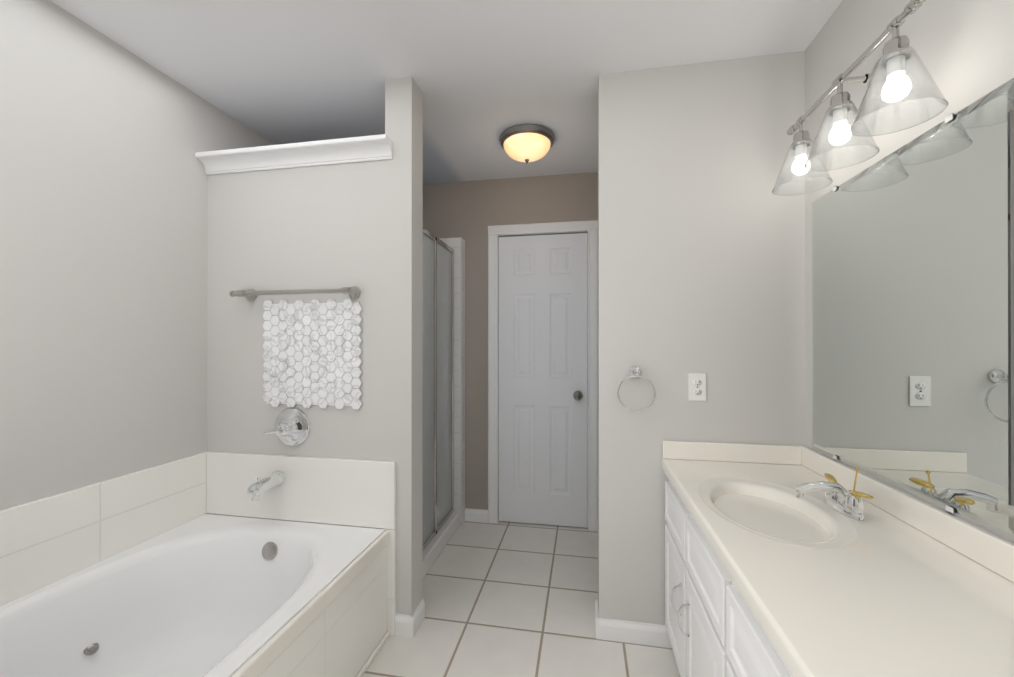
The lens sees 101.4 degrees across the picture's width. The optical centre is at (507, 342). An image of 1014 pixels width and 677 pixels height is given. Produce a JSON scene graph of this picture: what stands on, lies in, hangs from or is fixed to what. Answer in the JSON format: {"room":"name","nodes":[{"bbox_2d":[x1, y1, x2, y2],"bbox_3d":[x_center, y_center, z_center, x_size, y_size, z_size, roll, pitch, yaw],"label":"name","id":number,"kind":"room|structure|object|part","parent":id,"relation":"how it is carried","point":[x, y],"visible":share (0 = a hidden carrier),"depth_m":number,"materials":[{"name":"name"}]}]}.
{"room":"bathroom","nodes":[
{"label":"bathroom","id":0,"kind":"room"},
{"bbox_2d":[0,0,273,513],"bbox_3d":[-1.591,0.055,1.573,0.120,2.440,3.490,0,0,10],"label":"wall","id":1,"kind":"structure","parent":0,"point":[104,139],"depth_m":1.54,"materials":[{"name":"white paint"}]},
{"bbox_2d":[207,160,384,528],"bbox_3d":[-0.987,0.206,1.980,0.922,2.140,0.125,0,0,10],"label":"wall","id":2,"kind":"structure","parent":0,"point":[312,227],"depth_m":1.92,"materials":[{"name":"white paint"}]},
{"bbox_2d":[263,407,309,445],"bbox_3d":[-1.004,0.388,1.871,0.180,0.180,0.092,0,0,10],"label":"tub valve","id":3,"kind":"object","parent":2,"relation":"attached to","point":[292,426],"visible":1,"depth_m":1.89,"materials":[{"name":"silver metal"}]},
{"bbox_2d":[195,134,392,174],"bbox_3d":[-0.972,-0.848,1.962,0.957,0.079,0.221,0,0,10],"label":"crown molding","id":4,"kind":"structure","parent":2,"relation":"attached to","point":[332,151],"depth_m":1.88,"materials":[{"name":"white paint"}]},
{"bbox_2d":[229,286,359,300],"bbox_3d":[-0.955,-0.225,1.872,0.640,0.056,0.077,0,0,10],"label":"towel rail","id":5,"kind":"object","parent":2,"relation":"attached to","point":[353,292],"visible":1,"depth_m":1.85,"materials":[{"name":"silver metal"}]},
{"bbox_2d":[262,299,361,409],"bbox_3d":[-0.897,0.051,1.891,0.502,0.494,0.010,0,0,10],"label":"sheet","id":6,"kind":"object","parent":5,"relation":"hanging from","point":[312,352],"visible":1,"depth_m":1.88,"materials":[{"name":"stone"}]},
{"bbox_2d":[385,76,422,614],"bbox_3d":[-0.472,0.055,1.886,0.125,2.440,0.125,0,0,10],"label":"wall","id":7,"kind":"structure","parent":0,"point":[403,274],"depth_m":1.83,"materials":[{"name":"white paint"}]},
{"bbox_2d":[395,613,413,636],"bbox_3d":[-0.451,1.233,1.809,0.085,0.085,0.014,0,0,10],"label":"baseboard","id":8,"kind":"structure","parent":7,"relation":"attached to","point":[403,626],"depth_m":1.80,"materials":[{"name":"white paint"}]},
{"bbox_2d":[410,598,424,636],"bbox_3d":[-0.404,1.233,1.864,0.014,0.085,0.139,0,0,10],"label":"baseboard","id":9,"kind":"structure","parent":7,"relation":"attached to","point":[418,614],"depth_m":1.86,"materials":[{"name":"white paint"}]},
{"bbox_2d":[422,234,450,544],"bbox_3d":[-0.477,0.264,2.437,0.006,1.776,0.896,0,0,10],"label":"shower door","id":10,"kind":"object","parent":7,"relation":"attached to","point":[431,331],"visible":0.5,"depth_m":2.62,"materials":[{"name":"clear glass"}]},
{"bbox_2d":[422,227,453,551],"bbox_3d":[-0.477,0.264,2.437,0.028,1.834,0.954,0,0,10],"label":"shower door frame","id":11,"kind":"object","parent":7,"relation":"attached to","point":[451,394],"visible":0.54,"depth_m":2.56,"materials":[{"name":"silver metal"}]},
{"bbox_2d":[422,511,459,578],"bbox_3d":[-0.477,1.229,2.435,0.110,0.095,0.956,0,0,10],"label":"sill","id":12,"kind":"structure","parent":7,"relation":"attached to","point":[433,549],"depth_m":2.51,"materials":[{"name":"tile"}]},
{"bbox_2d":[422,237,464,525],"bbox_3d":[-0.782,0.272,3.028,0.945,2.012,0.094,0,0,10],"label":"shower stall","id":13,"kind":"structure","parent":0,"point":[457,245],"depth_m":2.92,"materials":[{"name":"glass"}]},
{"bbox_2d":[50,0,842,183],"bbox_3d":[-0.226,-1.216,1.326,2.896,0.100,3.490,0,0,10],"label":"ceiling","id":14,"kind":"structure","parent":0,"point":[484,74],"depth_m":1.67,"materials":[{"name":"paint"}]},
{"bbox_2d":[499,124,554,162],"bbox_3d":[0.108,-1.089,2.357,0.316,0.148,0.316,0,0,10],"label":"flush ceiling light","id":15,"kind":"object","parent":14,"relation":"attached to","point":[526,143],"visible":1,"depth_m":2.27,"materials":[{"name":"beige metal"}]},
{"bbox_3d":[0.108,-1.085,2.357,0.268,0.086,0.268,0,0,10],"label":"lamp shade","id":16,"kind":"part","parent":15,"relation":"part of","materials":[{"name":"white glass"}]},
{"bbox_2d":[423,172,597,509],"bbox_3d":[0.078,0.058,2.981,2.656,2.440,0.120,0,0,10],"label":"wall","id":17,"kind":"structure","parent":0,"point":[469,212],"depth_m":2.97,"materials":[{"name":"beige paint"}]},
{"bbox_2d":[465,508,487,522],"bbox_3d":[-0.220,1.235,2.964,0.182,0.085,0.014,0,0,10],"label":"baseboard","id":18,"kind":"structure","parent":17,"relation":"attached to","point":[477,515],"depth_m":2.96,"materials":[{"name":"white paint"}]},
{"bbox_2d":[488,220,597,531],"bbox_3d":[0.245,0.225,2.939,0.764,2.106,0.139,0,0,10],"label":"door frame","id":19,"kind":"structure","parent":17,"relation":"attached to","point":[590,227],"depth_m":2.88,"materials":[{"name":"white paint"}]},
{"bbox_2d":[499,233,586,527],"bbox_3d":[0.242,0.259,2.919,0.620,2.022,0.035,0,0,10],"label":"door","id":20,"kind":"structure","parent":17,"relation":"in","point":[542,376],"depth_m":2.90,"materials":[{"name":"white paint"}]},
{"bbox_2d":[573,391,582,400],"bbox_3d":[0.474,0.363,2.817,0.065,0.065,0.080,0,0,10],"label":"door knob","id":21,"kind":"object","parent":20,"relation":"attached to","point":[577,395],"depth_m":2.79,"materials":[{"name":"silver metal"}]},
{"bbox_2d":[362,521,679,676],"bbox_3d":[-0.226,1.324,1.320,2.896,0.100,3.490,0,0,10],"label":"floor","id":22,"kind":"structure","parent":0,"point":[508,599],"depth_m":1.93,"materials":[{"name":"tile"}]},
{"bbox_2d":[0,451,395,676],"bbox_3d":[-1.112,0.898,1.144,0.975,0.752,1.561,0,0,10],"label":"bathtub","id":23,"kind":"object","parent":22,"relation":"on","point":[156,571],"visible":1,"depth_m":1.62,"materials":[{"name":"white ceramic"}]},
{"bbox_3d":[-1.072,0.629,1.825,0.068,0.094,0.172,0,0,10],"label":"spout","id":24,"kind":"part","parent":23,"relation":"part of","materials":[{"name":"silver metal"}]},
{"bbox_3d":[-0.661,1.046,1.060,0.023,0.456,1.520,0,0,10],"label":"apron trim","id":25,"kind":"part","parent":23,"relation":"part of","materials":[{"name":"white stone"}]},
{"bbox_2d":[661,464,1013,676],"bbox_3d":[0.738,0.898,0.800,0.568,0.750,1.834,0,0,10],"label":"bathroom vanity","id":26,"kind":"object","parent":22,"relation":"on","point":[790,561],"depth_m":0.90,"materials":[{"name":"white paint"}]},
{"bbox_2d":[795,481,863,521],"bbox_3d":[0.920,0.444,1.209,0.149,0.079,0.164,0,0,10],"label":"faucet","id":27,"kind":"object","parent":26,"relation":"on","point":[838,504],"depth_m":1.19,"materials":[{"name":"silver metal"}]},
{"bbox_2d":[824,467,872,498],"bbox_3d":[0.983,0.411,1.197,0.053,0.106,0.200,0,0,10],"label":"handle","id":28,"kind":"object","parent":27,"relation":"attached to","point":[840,492],"depth_m":1.19,"materials":[{"name":"gold metal"}]},
{"bbox_2d":[598,51,804,624],"bbox_3d":[0.800,0.055,1.786,0.804,2.440,0.120,0,0,10],"label":"wall","id":29,"kind":"structure","parent":0,"point":[701,247],"depth_m":1.74,"materials":[{"name":"white paint"}]},
{"bbox_2d":[595,599,598,629],"bbox_3d":[0.398,1.233,1.857,0.014,0.085,0.147,0,0,10],"label":"baseboard","id":30,"kind":"structure","parent":29,"relation":"attached to","point":[596,611],"depth_m":1.84,"materials":[{"name":"white paint"}]},
{"bbox_2d":[596,617,671,647],"bbox_3d":[0.547,1.233,1.761,0.342,0.085,0.014,0,0,10],"label":"baseboard","id":31,"kind":"structure","parent":29,"relation":"attached to","point":[641,633],"depth_m":1.76,"materials":[{"name":"white paint"}]},
{"bbox_2d":[617,366,655,411],"bbox_3d":[0.537,0.194,1.742,0.154,0.190,0.057,0,0,10],"label":"towel ring","id":32,"kind":"object","parent":29,"relation":"attached to","point":[635,371],"visible":0.98,"depth_m":1.72,"materials":[{"name":"silver metal"}]},
{"bbox_2d":[688,373,705,400],"bbox_3d":[0.786,0.185,1.722,0.070,0.115,0.008,0,0,10],"label":"duplex electrical outlet","id":33,"kind":"object","parent":29,"relation":"attached to","point":[696,386],"visible":1,"depth_m":1.72,"materials":[{"name":"white plastic"}]},
{"bbox_2d":[805,0,1013,542],"bbox_3d":[1.139,0.054,1.073,0.120,2.440,3.490,0,0,10],"label":"wall","id":34,"kind":"structure","parent":0,"point":[964,49],"depth_m":1.17,"materials":[{"name":"white paint"}]},
{"bbox_2d":[662,440,1013,582],"bbox_3d":[0.751,0.446,0.799,0.542,0.074,1.833,0,0,10],"label":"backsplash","id":35,"kind":"structure","parent":34,"relation":"attached to","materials":[{"name":"white stone"}]},
{"bbox_2d":[772,0,947,195],"bbox_3d":[1.002,-0.692,1.232,0.204,0.292,0.632,0,0,10],"label":"wall lamp","id":36,"kind":"object","parent":34,"relation":"attached to","point":[886,79],"visible":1,"depth_m":1.15,"materials":[{"name":"clear glass"}]},
{"bbox_2d":[812,78,1013,539],"bbox_3d":[1.099,-0.068,1.218,0.008,0.952,0.780,0,0,10],"label":"mirror","id":37,"kind":"object","parent":34,"relation":"attached to","point":[912,316],"visible":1,"depth_m":1.05,"materials":[{"name":"clear glass"}]}
]}

